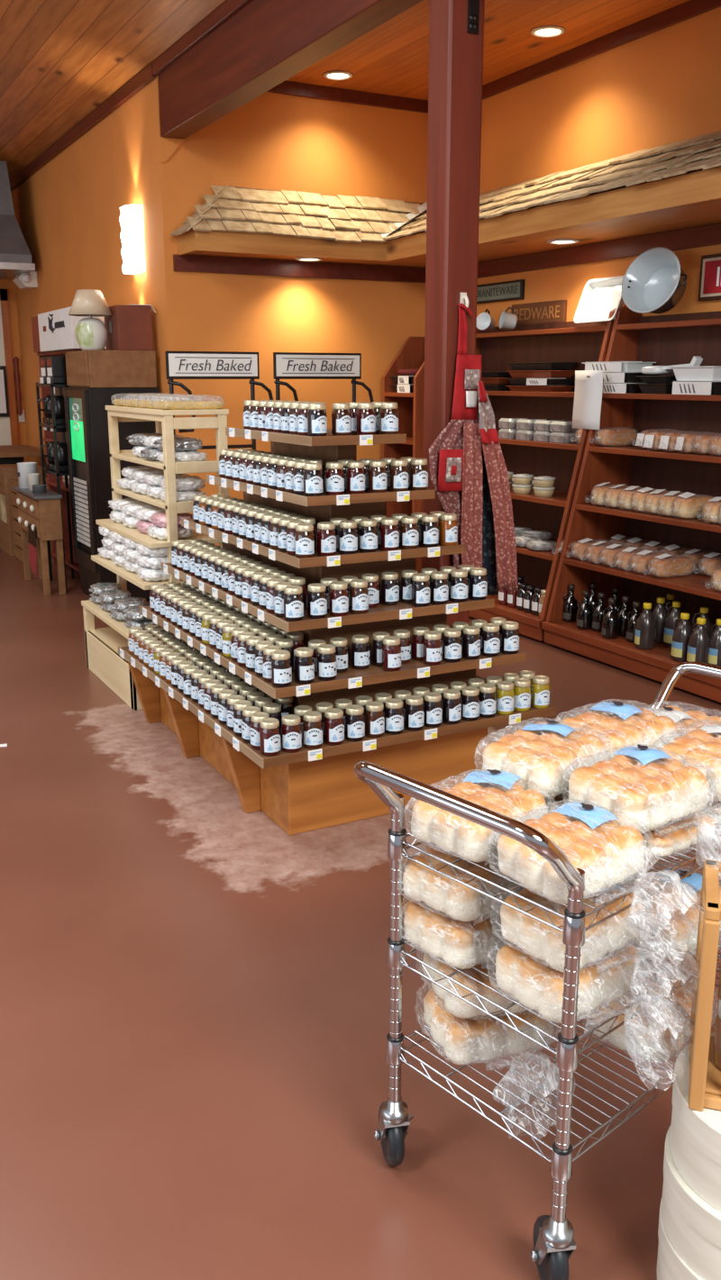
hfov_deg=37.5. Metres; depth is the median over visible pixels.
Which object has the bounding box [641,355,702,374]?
scoop
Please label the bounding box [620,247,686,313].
metal bowl
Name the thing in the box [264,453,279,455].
jam jar
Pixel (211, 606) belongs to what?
jam jar
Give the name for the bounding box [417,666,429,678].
price tag
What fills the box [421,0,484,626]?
pillar
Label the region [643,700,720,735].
rolls
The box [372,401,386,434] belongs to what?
jam jar
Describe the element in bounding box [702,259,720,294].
print
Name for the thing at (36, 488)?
canister
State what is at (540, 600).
sauce jar
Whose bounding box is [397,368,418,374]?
folded cloth
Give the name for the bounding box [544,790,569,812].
rolls
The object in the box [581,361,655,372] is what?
baking pan
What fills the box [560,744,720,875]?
rolls
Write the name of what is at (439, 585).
jam jar
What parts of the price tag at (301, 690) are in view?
yellow panel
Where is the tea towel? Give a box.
[27,523,36,579]
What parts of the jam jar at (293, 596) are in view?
lid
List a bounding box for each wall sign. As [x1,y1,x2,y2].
[476,279,524,304]
[510,299,566,325]
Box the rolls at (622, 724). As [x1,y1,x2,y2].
[555,699,683,759]
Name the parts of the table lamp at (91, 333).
lamp shade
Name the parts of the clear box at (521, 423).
lid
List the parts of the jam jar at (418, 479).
lid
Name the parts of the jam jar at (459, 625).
lid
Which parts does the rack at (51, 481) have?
panel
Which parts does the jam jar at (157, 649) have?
lid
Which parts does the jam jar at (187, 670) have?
lid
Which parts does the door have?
panel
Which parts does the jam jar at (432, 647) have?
lid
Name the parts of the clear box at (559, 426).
lid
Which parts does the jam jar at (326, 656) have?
lid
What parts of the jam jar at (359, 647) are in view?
lid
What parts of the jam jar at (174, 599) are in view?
lid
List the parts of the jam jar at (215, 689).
lid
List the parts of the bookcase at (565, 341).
panel, shelf, shelf, shelf, shelf, shelf, panel, panel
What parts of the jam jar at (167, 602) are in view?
lid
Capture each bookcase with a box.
[381,336,424,517]
[415,308,616,640]
[541,307,720,702]
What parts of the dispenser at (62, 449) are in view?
handle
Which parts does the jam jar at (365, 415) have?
lid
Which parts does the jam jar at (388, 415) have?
lid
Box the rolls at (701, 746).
[651,719,720,800]
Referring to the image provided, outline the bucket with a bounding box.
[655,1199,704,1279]
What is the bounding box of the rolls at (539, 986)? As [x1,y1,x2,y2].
[486,935,692,1089]
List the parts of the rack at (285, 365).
sign frame, frame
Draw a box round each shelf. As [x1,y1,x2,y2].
[36,349,76,355]
[36,383,69,387]
[38,423,65,428]
[41,468,69,475]
[43,437,58,442]
[45,479,70,492]
[81,405,228,710]
[399,943,720,1162]
[400,846,720,1054]
[401,825,720,932]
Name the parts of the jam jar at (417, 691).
lid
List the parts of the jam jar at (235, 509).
lid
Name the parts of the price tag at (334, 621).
yellow panel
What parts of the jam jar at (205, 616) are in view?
lid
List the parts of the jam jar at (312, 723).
lid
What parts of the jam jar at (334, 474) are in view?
lid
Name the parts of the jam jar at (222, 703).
lid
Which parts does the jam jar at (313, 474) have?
lid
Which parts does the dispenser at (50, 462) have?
handle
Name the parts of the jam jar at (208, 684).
lid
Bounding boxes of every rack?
[36,349,106,571]
[164,351,272,449]
[272,352,373,402]
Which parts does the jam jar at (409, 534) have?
lid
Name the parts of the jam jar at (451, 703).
lid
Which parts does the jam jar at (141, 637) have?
lid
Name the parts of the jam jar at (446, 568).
lid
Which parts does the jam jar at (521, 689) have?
lid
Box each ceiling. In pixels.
[0,0,226,181]
[286,0,688,99]
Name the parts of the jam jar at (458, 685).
lid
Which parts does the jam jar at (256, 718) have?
lid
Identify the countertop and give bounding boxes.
[0,444,45,464]
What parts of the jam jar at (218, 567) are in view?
lid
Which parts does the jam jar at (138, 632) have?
lid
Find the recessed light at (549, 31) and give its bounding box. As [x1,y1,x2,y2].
[530,25,564,36]
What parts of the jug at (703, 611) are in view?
handle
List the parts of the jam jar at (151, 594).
lid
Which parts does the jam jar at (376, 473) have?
lid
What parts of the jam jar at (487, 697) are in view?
lid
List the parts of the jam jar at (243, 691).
lid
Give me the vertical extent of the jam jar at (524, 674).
0.118 m
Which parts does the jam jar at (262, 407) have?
lid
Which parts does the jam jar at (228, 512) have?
lid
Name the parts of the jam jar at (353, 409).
lid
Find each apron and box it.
[428,302,482,569]
[477,381,517,591]
[477,396,497,595]
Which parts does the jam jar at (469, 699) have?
lid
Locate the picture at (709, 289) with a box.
[697,253,720,301]
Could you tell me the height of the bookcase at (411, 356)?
1.900 m
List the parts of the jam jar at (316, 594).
lid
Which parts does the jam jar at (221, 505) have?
lid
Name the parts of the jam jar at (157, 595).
lid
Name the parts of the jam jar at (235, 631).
lid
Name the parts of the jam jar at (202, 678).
lid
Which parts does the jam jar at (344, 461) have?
lid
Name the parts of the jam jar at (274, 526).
lid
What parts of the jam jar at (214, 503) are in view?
lid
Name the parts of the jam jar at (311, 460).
lid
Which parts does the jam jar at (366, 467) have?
lid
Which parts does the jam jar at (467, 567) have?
lid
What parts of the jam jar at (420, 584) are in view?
lid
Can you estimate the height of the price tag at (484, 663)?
0.036 m
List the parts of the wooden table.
knob, drawer, drawer, knob, leg, drawer, drawer, knob, drawer, drawer, leg, leg, leg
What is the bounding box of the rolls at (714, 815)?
[698,798,720,825]
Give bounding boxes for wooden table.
[12,486,65,596]
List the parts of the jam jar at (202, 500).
lid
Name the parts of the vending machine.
glass pane, lit panel, door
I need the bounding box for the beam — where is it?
[152,0,423,139]
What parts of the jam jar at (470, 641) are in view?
lid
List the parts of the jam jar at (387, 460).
lid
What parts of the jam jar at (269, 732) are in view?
lid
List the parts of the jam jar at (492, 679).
lid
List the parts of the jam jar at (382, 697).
lid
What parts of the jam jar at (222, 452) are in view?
lid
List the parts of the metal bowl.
handle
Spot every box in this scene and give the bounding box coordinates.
[31,306,106,352]
[39,356,47,381]
[45,356,66,375]
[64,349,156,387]
[104,304,155,350]
[498,417,526,428]
[498,427,518,438]
[515,429,535,440]
[516,418,545,429]
[533,419,562,431]
[533,430,553,442]
[549,420,579,432]
[549,431,578,443]
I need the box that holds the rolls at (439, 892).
[401,843,524,922]
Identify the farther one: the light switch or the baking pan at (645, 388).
the light switch
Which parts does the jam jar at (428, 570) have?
lid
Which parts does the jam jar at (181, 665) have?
lid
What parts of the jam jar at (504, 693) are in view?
lid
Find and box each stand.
[36,382,73,590]
[117,426,555,835]
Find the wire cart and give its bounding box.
[354,661,720,1279]
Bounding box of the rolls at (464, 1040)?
[414,982,576,1135]
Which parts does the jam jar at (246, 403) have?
lid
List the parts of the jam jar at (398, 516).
lid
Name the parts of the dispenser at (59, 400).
handle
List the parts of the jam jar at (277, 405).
lid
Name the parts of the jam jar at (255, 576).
lid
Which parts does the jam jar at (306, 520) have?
lid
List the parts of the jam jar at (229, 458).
lid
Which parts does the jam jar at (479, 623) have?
lid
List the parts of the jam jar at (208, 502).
lid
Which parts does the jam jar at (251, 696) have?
lid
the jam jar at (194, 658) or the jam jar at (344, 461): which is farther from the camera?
the jam jar at (194, 658)
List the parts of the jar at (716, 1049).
lid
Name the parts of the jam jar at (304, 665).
lid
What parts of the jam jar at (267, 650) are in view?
lid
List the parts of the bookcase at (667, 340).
panel, shelf, shelf, shelf, shelf, shelf, panel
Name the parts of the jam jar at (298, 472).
lid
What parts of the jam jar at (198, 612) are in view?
lid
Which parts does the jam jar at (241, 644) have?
lid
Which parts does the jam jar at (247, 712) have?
lid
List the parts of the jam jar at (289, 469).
lid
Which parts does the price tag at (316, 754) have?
yellow panel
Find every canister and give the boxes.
[17,462,37,488]
[27,473,40,490]
[32,484,45,492]
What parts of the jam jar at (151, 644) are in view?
lid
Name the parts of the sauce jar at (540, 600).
lid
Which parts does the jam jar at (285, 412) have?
lid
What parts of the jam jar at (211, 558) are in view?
lid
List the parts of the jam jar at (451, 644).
lid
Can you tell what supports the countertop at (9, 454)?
on the cabinet
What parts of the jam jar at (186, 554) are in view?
lid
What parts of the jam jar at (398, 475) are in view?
lid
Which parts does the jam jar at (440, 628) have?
lid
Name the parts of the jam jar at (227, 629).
lid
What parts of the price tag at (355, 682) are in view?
yellow panel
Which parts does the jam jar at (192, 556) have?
lid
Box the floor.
[0,548,720,1279]
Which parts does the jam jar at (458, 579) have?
lid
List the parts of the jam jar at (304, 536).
lid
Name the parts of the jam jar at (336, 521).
lid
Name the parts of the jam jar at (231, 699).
lid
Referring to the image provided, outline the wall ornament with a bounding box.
[13,356,22,416]
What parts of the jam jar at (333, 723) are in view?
lid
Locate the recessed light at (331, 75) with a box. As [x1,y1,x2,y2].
[323,71,352,80]
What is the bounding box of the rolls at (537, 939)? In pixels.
[490,878,698,1031]
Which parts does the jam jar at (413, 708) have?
lid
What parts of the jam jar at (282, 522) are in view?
lid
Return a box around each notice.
[0,365,9,417]
[571,370,602,429]
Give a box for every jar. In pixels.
[128,626,143,653]
[133,629,148,658]
[137,633,153,662]
[143,636,157,666]
[145,625,158,634]
[147,640,163,670]
[149,583,163,611]
[151,627,164,637]
[153,644,168,674]
[154,586,168,614]
[155,631,170,641]
[159,589,174,617]
[159,648,174,679]
[161,635,175,644]
[164,591,180,621]
[165,652,181,682]
[166,581,181,589]
[166,638,181,648]
[170,595,185,625]
[171,539,185,568]
[171,656,186,688]
[172,584,186,592]
[172,642,186,652]
[176,542,190,570]
[176,598,191,628]
[177,587,190,595]
[177,661,193,692]
[178,646,192,656]
[181,544,197,572]
[181,601,198,632]
[182,590,198,599]
[182,665,199,698]
[184,650,199,661]
[188,538,202,544]
[188,584,195,590]
[189,546,204,575]
[189,593,203,601]
[189,605,205,635]
[190,653,205,665]
[190,669,207,702]
[192,494,207,523]
[193,540,208,546]
[193,586,199,593]
[194,549,209,579]
[194,597,208,605]
[194,608,210,640]
[196,658,211,670]
[198,496,213,525]
[198,674,214,708]
[199,543,214,549]
[199,590,207,597]
[200,551,216,581]
[200,611,217,644]
[201,599,217,608]
[203,662,218,674]
[203,679,220,713]
[204,498,219,526]
[206,545,220,552]
[206,592,212,599]
[207,603,222,612]
[208,553,223,584]
[208,616,225,648]
[209,667,226,679]
[210,493,225,498]
[210,499,226,529]
[210,683,227,718]
[211,596,219,603]
[212,547,226,553]
[213,606,229,616]
[214,556,230,588]
[215,619,232,653]
[216,495,230,499]
[217,501,233,531]
[217,671,233,684]
[217,689,236,724]
[218,449,233,478]
[218,550,234,556]
[218,599,226,607]
[220,559,237,591]
[220,610,236,619]
[221,623,239,657]
[222,497,236,501]
[224,503,239,534]
[224,676,240,689]
[225,450,239,479]
[225,553,240,559]
[225,603,234,610]
[226,694,245,730]
[227,562,244,594]
[227,613,244,624]
[229,499,244,503]
[230,627,248,662]
[231,451,246,481]
[231,505,247,536]
[231,680,248,695]
[232,555,247,562]
[232,606,240,613]
[233,699,252,736]
[234,565,251,598]
[234,617,250,627]
[236,500,250,505]
[236,631,254,666]
[238,452,254,482]
[238,507,254,538]
[239,558,254,565]
[239,608,246,617]
[239,686,256,700]
[241,568,258,601]
[241,621,258,632]
[241,706,260,743]
[243,399,258,429]
[243,502,258,507]
[245,453,261,484]
[245,509,262,541]
[245,612,254,621]
[245,635,263,671]
[246,561,263,568]
[246,691,263,706]
[249,400,258,430]
[249,625,266,635]
[249,711,269,749]
[250,450,264,453]
[250,504,265,509]
[250,571,268,606]
[252,454,268,486]
[253,616,262,625]
[254,511,271,544]
[254,563,270,571]
[254,640,272,677]
[254,697,272,711]
[255,452,271,454]
[256,506,272,511]
[257,400,267,431]
[258,574,276,608]
[258,629,275,640]
[259,717,281,756]
[260,455,276,488]
[261,513,278,546]
[262,566,279,574]
[262,620,271,629]
[262,644,281,682]
[263,702,281,736]
[264,400,280,432]
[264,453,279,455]
[264,508,281,513]
[265,578,283,613]
[265,634,283,645]
[266,694,275,702]
[267,457,284,490]
[269,516,286,549]
[270,570,286,578]
[270,624,279,634]
[271,649,291,687]
[272,401,282,433]
[272,453,287,457]
[272,510,288,516]
[273,581,292,617]
[275,638,294,672]
[275,696,293,717]
[276,458,293,491]
[277,517,295,552]
[278,572,295,581]
[278,628,290,638]
[279,454,294,458]
[281,401,297,434]
[281,512,296,517]
[281,714,301,753]
[283,585,303,621]
[284,460,301,493]
[286,520,304,555]
[286,631,304,656]
[287,456,302,460]
[288,514,304,520]
[288,576,306,610]
[289,402,299,435]
[293,461,310,495]
[293,646,314,684]
[293,705,311,742]
[294,523,314,558]
[296,457,312,461]
[297,402,314,435]
[298,517,316,549]
[302,710,322,749]
[303,462,322,496]
[305,459,323,489]
[307,403,326,435]
[307,582,326,618]
[308,639,325,675]
[315,701,332,738]
[316,521,335,556]
[316,644,336,680]
[320,577,337,612]
[323,708,344,745]
[325,462,344,495]
[328,580,348,617]
[329,517,346,552]
[329,636,347,672]
[331,402,351,435]
[334,699,352,735]
[337,459,354,492]
[338,520,357,554]
[340,575,357,610]
[344,704,364,741]
[345,461,364,494]
[348,402,357,435]
[349,579,368,614]
[350,634,369,669]
[351,516,367,550]
[354,695,372,722]
[355,402,375,435]
[358,458,374,491]
[358,518,377,553]
[361,573,379,608]
[364,700,384,737]
[367,460,386,492]
[369,515,386,548]
[371,631,389,666]
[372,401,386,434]
[373,692,391,710]
[379,402,398,434]
[380,457,395,490]
[380,517,399,551]
[380,571,399,605]
[381,635,400,671]
[383,698,403,735]
[389,459,408,491]
[390,513,407,546]
[392,629,410,663]
[393,689,410,725]
[399,456,416,489]
[399,516,418,549]
[399,570,417,603]
[404,695,424,731]
[408,458,427,490]
[410,512,426,544]
[410,572,429,607]
[410,626,428,661]
[412,687,429,704]
[419,514,438,547]
[420,567,436,581]
[422,630,442,665]
[423,691,442,727]
[429,510,445,543]
[429,571,448,605]
[431,683,447,709]
[432,624,449,658]
[438,513,457,545]
[439,565,455,599]
[442,627,461,662]
[442,689,461,724]
[449,569,467,602]
[449,680,466,698]
[451,621,468,639]
[458,564,474,597]
[460,686,479,721]
[461,626,480,659]
[467,678,484,688]
[468,567,487,600]
[470,619,487,652]
[478,683,496,717]
[481,623,499,656]
[485,675,501,691]
[490,617,506,650]
[495,680,514,715]
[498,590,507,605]
[499,621,518,654]
[502,672,518,682]
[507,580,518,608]
[513,677,530,711]
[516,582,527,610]
[517,575,524,587]
[518,670,535,701]
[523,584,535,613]
[530,675,549,708]
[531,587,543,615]
[537,589,545,617]
[711,998,720,1070]
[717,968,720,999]
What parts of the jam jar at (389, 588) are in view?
lid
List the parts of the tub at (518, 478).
lid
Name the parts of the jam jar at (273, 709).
lid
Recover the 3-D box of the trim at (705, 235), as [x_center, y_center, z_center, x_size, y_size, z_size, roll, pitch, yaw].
[3.264,-1.599,3.332,0.030,0.105,11.300,-7,16,-27]
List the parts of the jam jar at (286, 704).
lid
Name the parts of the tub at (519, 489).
lid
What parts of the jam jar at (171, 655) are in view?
lid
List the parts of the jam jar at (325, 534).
lid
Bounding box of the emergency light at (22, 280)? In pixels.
[12,271,37,289]
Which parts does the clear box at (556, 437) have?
lid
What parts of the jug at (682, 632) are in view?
handle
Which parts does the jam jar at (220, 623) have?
lid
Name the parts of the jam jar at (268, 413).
lid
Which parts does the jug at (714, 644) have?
handle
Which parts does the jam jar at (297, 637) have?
lid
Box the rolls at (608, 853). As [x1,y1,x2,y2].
[487,798,703,962]
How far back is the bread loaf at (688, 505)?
5.69 m
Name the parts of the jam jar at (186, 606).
lid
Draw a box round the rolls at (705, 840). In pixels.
[703,827,718,849]
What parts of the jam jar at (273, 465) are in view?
lid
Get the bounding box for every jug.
[634,602,656,649]
[651,597,666,643]
[662,600,680,647]
[663,593,674,610]
[670,612,692,662]
[686,617,709,663]
[691,607,713,636]
[708,618,720,666]
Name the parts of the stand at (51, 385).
leg, leg, leg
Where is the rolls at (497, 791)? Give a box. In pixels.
[405,769,558,910]
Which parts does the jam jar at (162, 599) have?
lid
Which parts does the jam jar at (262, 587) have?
lid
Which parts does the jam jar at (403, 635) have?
lid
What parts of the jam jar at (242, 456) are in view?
lid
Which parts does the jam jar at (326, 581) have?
lid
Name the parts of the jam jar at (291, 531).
lid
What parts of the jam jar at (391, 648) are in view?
lid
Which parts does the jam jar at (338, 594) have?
lid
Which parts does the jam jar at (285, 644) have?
lid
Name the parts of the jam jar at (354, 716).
lid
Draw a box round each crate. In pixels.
[9,476,47,519]
[12,517,53,564]
[688,859,720,1111]
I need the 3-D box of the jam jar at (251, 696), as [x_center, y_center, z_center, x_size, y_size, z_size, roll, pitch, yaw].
[-0.380,0.252,3.861,0.069,0.118,0.070,5,15,20]
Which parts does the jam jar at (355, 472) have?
lid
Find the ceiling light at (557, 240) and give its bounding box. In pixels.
[546,238,579,244]
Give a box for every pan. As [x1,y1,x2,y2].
[389,375,414,384]
[389,384,413,392]
[481,372,511,377]
[481,377,523,383]
[483,384,524,390]
[505,362,578,370]
[505,370,574,377]
[505,378,574,385]
[505,385,574,391]
[572,275,623,323]
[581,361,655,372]
[602,372,653,382]
[602,382,646,393]
[635,375,676,382]
[635,383,671,393]
[668,365,720,381]
[670,381,720,395]
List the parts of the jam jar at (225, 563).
lid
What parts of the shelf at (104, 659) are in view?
leg, rail, leg, rail, rail, shelf, shelf, shelf, shelf, rail, rail, rail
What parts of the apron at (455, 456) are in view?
panel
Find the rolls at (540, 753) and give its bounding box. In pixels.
[474,717,610,801]
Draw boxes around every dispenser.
[37,375,62,423]
[40,423,65,470]
[44,375,67,425]
[47,424,68,472]
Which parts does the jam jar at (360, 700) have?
lid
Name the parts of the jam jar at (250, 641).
lid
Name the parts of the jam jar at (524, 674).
lid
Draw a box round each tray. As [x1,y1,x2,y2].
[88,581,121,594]
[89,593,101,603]
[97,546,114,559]
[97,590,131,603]
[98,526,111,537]
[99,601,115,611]
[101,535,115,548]
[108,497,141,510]
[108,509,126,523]
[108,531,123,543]
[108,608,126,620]
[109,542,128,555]
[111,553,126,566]
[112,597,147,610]
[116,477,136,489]
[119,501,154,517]
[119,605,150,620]
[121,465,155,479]
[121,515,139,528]
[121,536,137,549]
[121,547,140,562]
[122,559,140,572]
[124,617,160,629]
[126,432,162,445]
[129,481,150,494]
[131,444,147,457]
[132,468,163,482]
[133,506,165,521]
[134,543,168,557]
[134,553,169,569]
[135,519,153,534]
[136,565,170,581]
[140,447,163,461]
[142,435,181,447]
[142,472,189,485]
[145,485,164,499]
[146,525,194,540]
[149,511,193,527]
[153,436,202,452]
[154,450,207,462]
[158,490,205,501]
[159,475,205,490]
[498,420,516,428]
[498,431,516,438]
[515,432,533,440]
[516,422,534,429]
[533,423,550,431]
[533,434,549,442]
[549,424,579,432]
[549,435,578,443]
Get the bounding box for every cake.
[111,392,172,406]
[123,393,190,407]
[136,394,202,408]
[150,395,223,409]
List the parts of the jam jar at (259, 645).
lid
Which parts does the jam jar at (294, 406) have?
lid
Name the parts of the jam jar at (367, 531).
lid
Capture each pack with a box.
[514,526,532,533]
[514,532,522,536]
[515,535,543,547]
[521,530,553,540]
[526,540,556,551]
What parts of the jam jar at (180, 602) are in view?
lid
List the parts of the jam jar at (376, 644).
lid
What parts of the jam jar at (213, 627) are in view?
lid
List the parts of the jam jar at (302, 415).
lid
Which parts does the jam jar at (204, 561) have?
lid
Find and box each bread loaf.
[557,540,578,553]
[571,537,610,560]
[574,428,582,443]
[584,541,626,563]
[589,481,628,506]
[594,426,637,446]
[599,544,640,566]
[603,484,642,508]
[608,534,635,544]
[615,546,656,570]
[617,485,655,509]
[623,536,651,547]
[628,549,672,573]
[630,487,670,512]
[635,428,674,448]
[639,540,671,552]
[643,429,685,450]
[643,489,683,514]
[647,553,692,577]
[656,490,697,516]
[658,430,699,452]
[658,544,692,555]
[671,491,714,518]
[674,431,714,453]
[680,548,711,571]
[692,432,720,454]
[698,552,720,576]
[701,497,720,523]
[708,434,720,455]
[711,568,720,590]
[717,506,720,523]
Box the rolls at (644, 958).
[627,941,693,981]
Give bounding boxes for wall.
[0,279,28,462]
[10,81,164,477]
[151,75,427,545]
[476,6,720,326]
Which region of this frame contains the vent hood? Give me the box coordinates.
[0,160,35,279]
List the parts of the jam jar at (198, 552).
lid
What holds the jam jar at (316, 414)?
on the display stand at (299, 794)
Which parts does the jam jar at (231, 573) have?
lid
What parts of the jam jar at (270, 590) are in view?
lid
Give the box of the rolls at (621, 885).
[617,875,667,970]
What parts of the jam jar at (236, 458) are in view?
lid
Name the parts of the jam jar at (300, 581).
lid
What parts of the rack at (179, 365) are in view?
sign frame, frame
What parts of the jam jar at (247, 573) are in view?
lid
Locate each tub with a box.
[507,471,513,481]
[508,481,513,490]
[511,473,533,484]
[511,483,533,494]
[533,476,555,487]
[533,486,554,497]
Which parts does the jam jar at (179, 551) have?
lid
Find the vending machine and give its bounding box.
[63,387,159,601]
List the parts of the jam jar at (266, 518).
lid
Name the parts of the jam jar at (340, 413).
lid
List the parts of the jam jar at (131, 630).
lid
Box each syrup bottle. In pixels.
[562,583,578,622]
[575,590,592,629]
[588,582,598,610]
[590,592,607,632]
[600,598,618,638]
[607,587,621,614]
[617,596,631,636]
[625,601,639,643]
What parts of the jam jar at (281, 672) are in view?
lid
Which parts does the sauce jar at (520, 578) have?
lid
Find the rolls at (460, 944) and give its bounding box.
[402,897,513,968]
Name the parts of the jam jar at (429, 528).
lid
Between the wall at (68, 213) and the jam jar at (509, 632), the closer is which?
the jam jar at (509, 632)
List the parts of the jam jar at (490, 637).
lid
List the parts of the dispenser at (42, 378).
handle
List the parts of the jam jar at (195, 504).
lid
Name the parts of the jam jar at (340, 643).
lid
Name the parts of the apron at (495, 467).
panel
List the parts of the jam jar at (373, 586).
lid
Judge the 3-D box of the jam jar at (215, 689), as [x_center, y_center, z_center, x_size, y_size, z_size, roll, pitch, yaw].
[-0.523,0.228,3.957,0.069,0.118,0.070,6,15,21]
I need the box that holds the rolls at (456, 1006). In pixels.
[416,950,536,1019]
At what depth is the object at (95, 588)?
5.87 m
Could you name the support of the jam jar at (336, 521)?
on the display stand at (299, 794)
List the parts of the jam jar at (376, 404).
lid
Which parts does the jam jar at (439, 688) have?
lid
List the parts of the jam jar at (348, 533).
lid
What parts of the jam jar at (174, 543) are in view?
lid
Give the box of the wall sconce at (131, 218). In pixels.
[118,204,145,274]
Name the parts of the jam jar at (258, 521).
lid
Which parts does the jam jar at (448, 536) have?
lid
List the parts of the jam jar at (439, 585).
lid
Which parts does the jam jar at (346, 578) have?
lid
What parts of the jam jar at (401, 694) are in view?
lid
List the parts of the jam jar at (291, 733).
lid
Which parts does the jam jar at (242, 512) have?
lid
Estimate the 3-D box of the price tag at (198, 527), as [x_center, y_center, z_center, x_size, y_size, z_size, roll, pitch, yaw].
[-0.700,-0.481,4.591,0.005,0.036,0.052,-7,16,-27]
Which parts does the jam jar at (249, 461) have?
lid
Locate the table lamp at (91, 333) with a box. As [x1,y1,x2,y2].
[68,289,111,350]
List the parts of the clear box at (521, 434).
lid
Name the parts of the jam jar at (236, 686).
lid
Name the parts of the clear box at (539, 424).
lid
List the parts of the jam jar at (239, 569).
lid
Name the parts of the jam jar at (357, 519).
lid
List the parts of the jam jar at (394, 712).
lid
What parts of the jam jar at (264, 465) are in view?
lid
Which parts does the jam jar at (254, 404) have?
lid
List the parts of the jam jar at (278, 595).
lid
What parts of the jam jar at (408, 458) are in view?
lid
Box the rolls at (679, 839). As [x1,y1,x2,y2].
[641,807,720,857]
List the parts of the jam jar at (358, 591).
lid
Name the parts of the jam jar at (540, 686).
lid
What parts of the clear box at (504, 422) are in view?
lid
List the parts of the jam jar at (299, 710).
lid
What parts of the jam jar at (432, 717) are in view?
lid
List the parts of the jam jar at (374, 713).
lid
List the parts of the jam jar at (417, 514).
lid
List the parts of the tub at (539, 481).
lid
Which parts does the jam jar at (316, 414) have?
lid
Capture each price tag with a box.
[119,648,124,658]
[130,657,135,667]
[142,608,146,617]
[142,666,146,677]
[152,614,157,624]
[154,676,160,687]
[163,563,167,573]
[163,620,168,631]
[168,686,173,698]
[173,569,179,579]
[174,627,180,638]
[182,698,188,709]
[183,519,189,528]
[186,574,190,585]
[187,635,192,646]
[195,523,200,533]
[198,580,204,591]
[198,709,203,723]
[199,644,206,655]
[208,475,214,484]
[208,527,214,537]
[211,587,217,598]
[214,652,219,664]
[214,723,220,736]
[220,478,226,488]
[222,532,227,543]
[226,594,232,605]
[228,427,234,436]
[228,662,235,674]
[232,736,239,751]
[233,481,239,490]
[236,537,242,548]
[241,601,247,613]
[245,429,250,439]
[245,671,251,684]
[246,483,253,494]
[252,543,258,553]
[257,608,263,621]
[261,431,268,441]
[261,487,267,498]
[268,548,275,560]
[275,490,282,501]
[295,684,310,696]
[308,748,322,761]
[326,554,340,566]
[327,617,341,628]
[335,494,349,505]
[347,676,362,689]
[359,435,372,444]
[362,738,376,751]
[388,550,400,561]
[396,490,409,501]
[399,608,411,619]
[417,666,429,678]
[424,727,436,740]
[427,546,439,557]
[445,603,457,614]
[479,657,490,669]
[508,713,520,725]
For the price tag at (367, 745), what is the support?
attached to the display stand at (299, 794)
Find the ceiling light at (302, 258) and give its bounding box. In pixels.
[294,256,323,261]
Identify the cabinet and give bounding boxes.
[0,463,45,556]
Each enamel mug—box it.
[476,308,495,331]
[499,307,517,329]
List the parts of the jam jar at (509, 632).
lid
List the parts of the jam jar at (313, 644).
lid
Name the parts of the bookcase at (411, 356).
shelf, shelf, panel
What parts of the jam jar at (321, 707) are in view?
lid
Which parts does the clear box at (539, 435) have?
lid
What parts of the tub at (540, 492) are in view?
lid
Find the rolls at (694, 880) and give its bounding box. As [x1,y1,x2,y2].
[617,861,720,960]
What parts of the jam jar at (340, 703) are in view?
lid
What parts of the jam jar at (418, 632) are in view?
lid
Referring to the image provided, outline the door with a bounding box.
[0,289,18,445]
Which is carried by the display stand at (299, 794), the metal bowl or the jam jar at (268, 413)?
the jam jar at (268, 413)
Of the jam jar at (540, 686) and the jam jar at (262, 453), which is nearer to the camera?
the jam jar at (540, 686)
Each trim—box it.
[9,63,156,191]
[172,254,425,282]
[266,80,427,113]
[477,222,720,278]
[481,0,720,99]
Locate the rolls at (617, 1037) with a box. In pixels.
[580,955,717,1063]
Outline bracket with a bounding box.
[466,0,479,34]
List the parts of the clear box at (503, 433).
lid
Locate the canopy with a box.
[170,130,720,267]
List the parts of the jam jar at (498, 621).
lid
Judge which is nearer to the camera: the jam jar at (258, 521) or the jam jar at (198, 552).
the jam jar at (258, 521)
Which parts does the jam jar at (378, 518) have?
lid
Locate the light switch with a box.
[18,409,25,421]
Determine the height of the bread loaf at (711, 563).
0.132 m
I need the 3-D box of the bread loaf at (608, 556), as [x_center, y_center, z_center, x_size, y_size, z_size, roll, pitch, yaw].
[1.506,-0.494,6.188,0.330,0.133,0.122,-7,16,-27]
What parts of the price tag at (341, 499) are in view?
yellow panel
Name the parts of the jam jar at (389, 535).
lid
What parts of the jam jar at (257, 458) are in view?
lid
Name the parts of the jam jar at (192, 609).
lid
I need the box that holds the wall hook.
[459,292,469,307]
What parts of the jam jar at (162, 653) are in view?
lid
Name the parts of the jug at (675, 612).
handle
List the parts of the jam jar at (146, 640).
lid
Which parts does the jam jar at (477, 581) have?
lid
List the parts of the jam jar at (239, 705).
lid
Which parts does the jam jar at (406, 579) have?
lid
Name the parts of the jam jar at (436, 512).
lid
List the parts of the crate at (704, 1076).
rail, corner post, rail, rail, rail, rail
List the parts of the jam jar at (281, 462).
lid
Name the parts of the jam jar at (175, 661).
lid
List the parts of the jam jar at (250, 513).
lid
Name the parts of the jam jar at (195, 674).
lid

